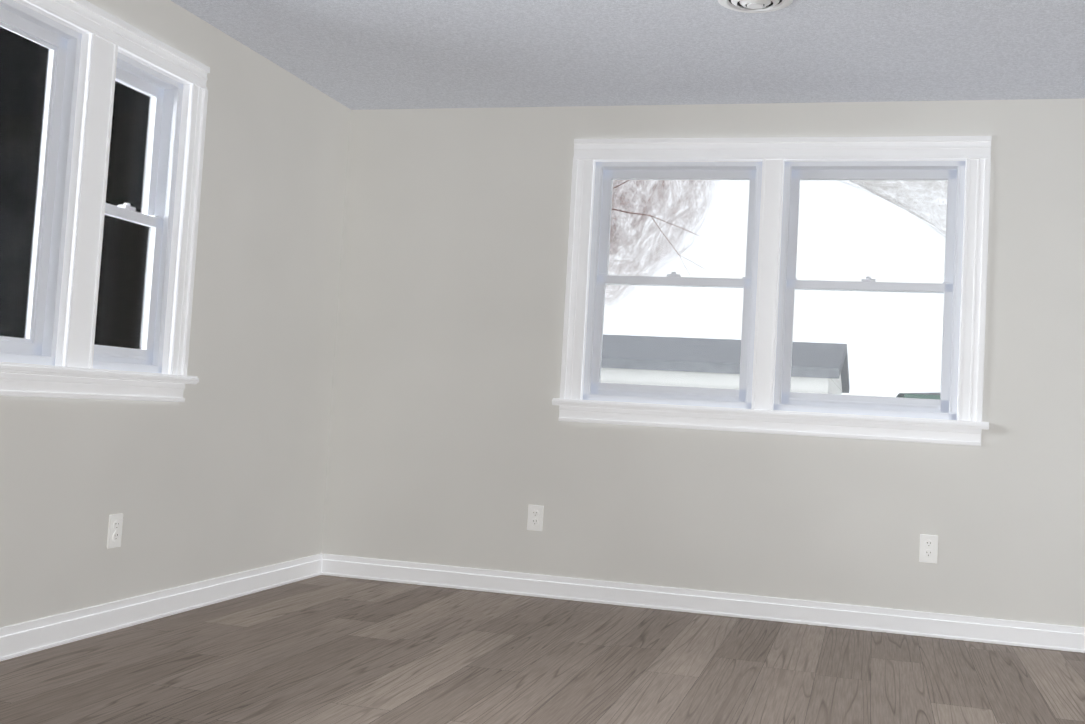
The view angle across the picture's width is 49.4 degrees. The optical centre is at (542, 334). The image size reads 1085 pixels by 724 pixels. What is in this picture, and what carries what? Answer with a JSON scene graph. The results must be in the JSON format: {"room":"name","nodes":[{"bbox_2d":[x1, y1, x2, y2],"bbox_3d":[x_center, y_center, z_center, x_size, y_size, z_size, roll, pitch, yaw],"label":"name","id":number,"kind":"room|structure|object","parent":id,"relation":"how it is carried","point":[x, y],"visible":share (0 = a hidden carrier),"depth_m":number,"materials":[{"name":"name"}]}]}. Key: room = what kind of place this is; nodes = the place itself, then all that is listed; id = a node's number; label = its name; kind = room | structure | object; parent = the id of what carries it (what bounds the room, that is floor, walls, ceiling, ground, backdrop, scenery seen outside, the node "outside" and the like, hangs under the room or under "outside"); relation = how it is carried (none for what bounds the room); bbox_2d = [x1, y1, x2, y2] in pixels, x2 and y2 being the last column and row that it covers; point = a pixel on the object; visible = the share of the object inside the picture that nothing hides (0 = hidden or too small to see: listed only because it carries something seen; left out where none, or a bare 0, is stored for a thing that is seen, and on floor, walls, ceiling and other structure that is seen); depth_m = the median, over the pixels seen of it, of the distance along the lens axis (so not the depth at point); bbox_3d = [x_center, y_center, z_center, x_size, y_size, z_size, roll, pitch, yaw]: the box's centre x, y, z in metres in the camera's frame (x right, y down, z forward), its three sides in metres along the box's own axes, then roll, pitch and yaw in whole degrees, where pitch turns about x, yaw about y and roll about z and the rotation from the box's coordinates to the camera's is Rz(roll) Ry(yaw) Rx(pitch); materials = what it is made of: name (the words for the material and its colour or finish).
{"room":"empty room","nodes":[
{"label":"empty room","id":0,"kind":"room"},
{"bbox_2d":[0,0,350,627],"bbox_3d":[-1.897,-0.205,2.868,0.180,2.260,6.360,2,-4,16],"label":"wall","id":1,"kind":"structure","parent":0,"point":[220,470],"depth_m":4.72,"materials":[{"name":"beige paint"}]},
{"bbox_2d":[0,0,209,401],"bbox_3d":[-1.761,-0.489,3.232,0.262,1.285,2.720,2,-4,16],"label":"window","id":2,"kind":"structure","parent":1,"relation":"in","point":[102,123],"depth_m":3.91,"materials":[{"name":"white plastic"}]},
{"bbox_2d":[107,514,122,547],"bbox_3d":[-1.484,0.681,4.100,0.010,0.114,0.070,2,-4,16],"label":"electrical outlet","id":3,"kind":"object","parent":1,"relation":"attached to","point":[115,530],"visible":1,"depth_m":4.09,"materials":[{"name":"white plastic"}]},
{"bbox_2d":[0,554,322,660],"bbox_3d":[-1.863,0.876,2.775,0.018,0.098,6.000,2,-4,16],"label":"baseboard","id":4,"kind":"structure","parent":1,"relation":"attached to","point":[24,638],"depth_m":4.26,"materials":[{"name":"white wood"}]},
{"bbox_2d":[0,575,1084,723],"bbox_3d":[0.670,1.084,2.049,5.660,0.120,6.360,2,-4,16],"label":"floor","id":5,"kind":"structure","parent":0,"point":[323,649],"depth_m":3.88,"materials":[{"name":"wood"}]},
{"bbox_2d":[171,0,1084,109],"bbox_3d":[0.804,-1.287,2.194,5.660,0.120,6.360,2,-4,16],"label":"ceiling","id":6,"kind":"structure","parent":0,"point":[386,54],"depth_m":4.56,"materials":[{"name":"white paint"}]},
{"bbox_2d":[718,0,792,12],"bbox_3d":[0.711,-1.112,3.946,0.250,0.026,0.250,2,-4,16],"label":"ceiling vent","id":7,"kind":"object","parent":6,"relation":"in","point":[754,6],"visible":1,"depth_m":3.97,"materials":[{"name":"white metal"}]},
{"bbox_2d":[321,98,1084,627],"bbox_3d":[1.655,0.131,5.064,5.480,2.260,0.180,2,-4,16],"label":"wall","id":8,"kind":"structure","parent":0,"point":[453,440],"depth_m":5.28,"materials":[{"name":"beige paint"}]},
{"bbox_2d":[527,505,543,530],"bbox_3d":[-0.033,0.835,5.384,0.070,0.114,0.010,2,-4,16],"label":"electrical outlet","id":9,"kind":"object","parent":8,"relation":"attached to","point":[535,517],"visible":1,"depth_m":5.38,"materials":[{"name":"white plastic"}]},
{"bbox_2d":[322,554,1084,652],"bbox_3d":[0.916,1.175,5.088,4.096,0.098,0.018,2,-4,16],"label":"baseboard","id":10,"kind":"structure","parent":8,"relation":"attached to","point":[993,631],"depth_m":5.12,"materials":[{"name":"white wood"}]},
{"bbox_2d":[552,136,990,445],"bbox_3d":[1.005,-0.216,5.251,1.860,1.300,0.262,2,-4,16],"label":"window","id":11,"kind":"structure","parent":8,"relation":"in","point":[763,398],"depth_m":5.19,"materials":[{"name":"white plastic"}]},
{"bbox_2d":[919,534,937,562],"bbox_3d":[1.611,0.892,4.919,0.070,0.114,0.010,2,-4,16],"label":"electrical outlet","id":12,"kind":"object","parent":8,"relation":"attached to","point":[928,548],"visible":1,"depth_m":4.92,"materials":[{"name":"white plastic"}]},
{"label":"outside","id":13,"kind":"structure","parent":0,"visible":0},
{"bbox_3d":[-1.103,1.784,5.616,320.000,0.320,320.000,2,-4,16],"label":"ground","id":14,"kind":"structure","parent":13,"visible":0},
{"bbox_2d":[605,180,716,305],"bbox_3d":[-0.218,-2.326,24.558,8.436,10.458,8.388,2,-4,16],"label":"bare tree","id":15,"kind":"object","parent":14,"relation":"on","point":[622,198],"depth_m":23.29,"materials":[{"name":"grey plant"}]},
{"bbox_2d":[600,334,849,394],"bbox_3d":[1.292,1.255,17.482,6.140,2.495,6.240,2,-4,16],"label":"neighboring building","id":16,"kind":"structure","parent":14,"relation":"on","point":[732,360],"depth_m":14.48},
{"bbox_2d":[835,180,947,234],"bbox_3d":[5.929,-2.286,11.132,9.854,9.420,9.932,2,-4,16],"label":"tree","id":17,"kind":"object","parent":14,"relation":"on","point":[907,195],"depth_m":11.85,"materials":[{"name":"grey plant"}]},
{"bbox_2d":[896,392,939,399],"bbox_3d":[8.800,2.001,19.486,5.700,2.100,3.200,2,-4,16],"label":"shed","id":18,"kind":"object","parent":14,"relation":"on","point":[919,395],"depth_m":18.76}
]}

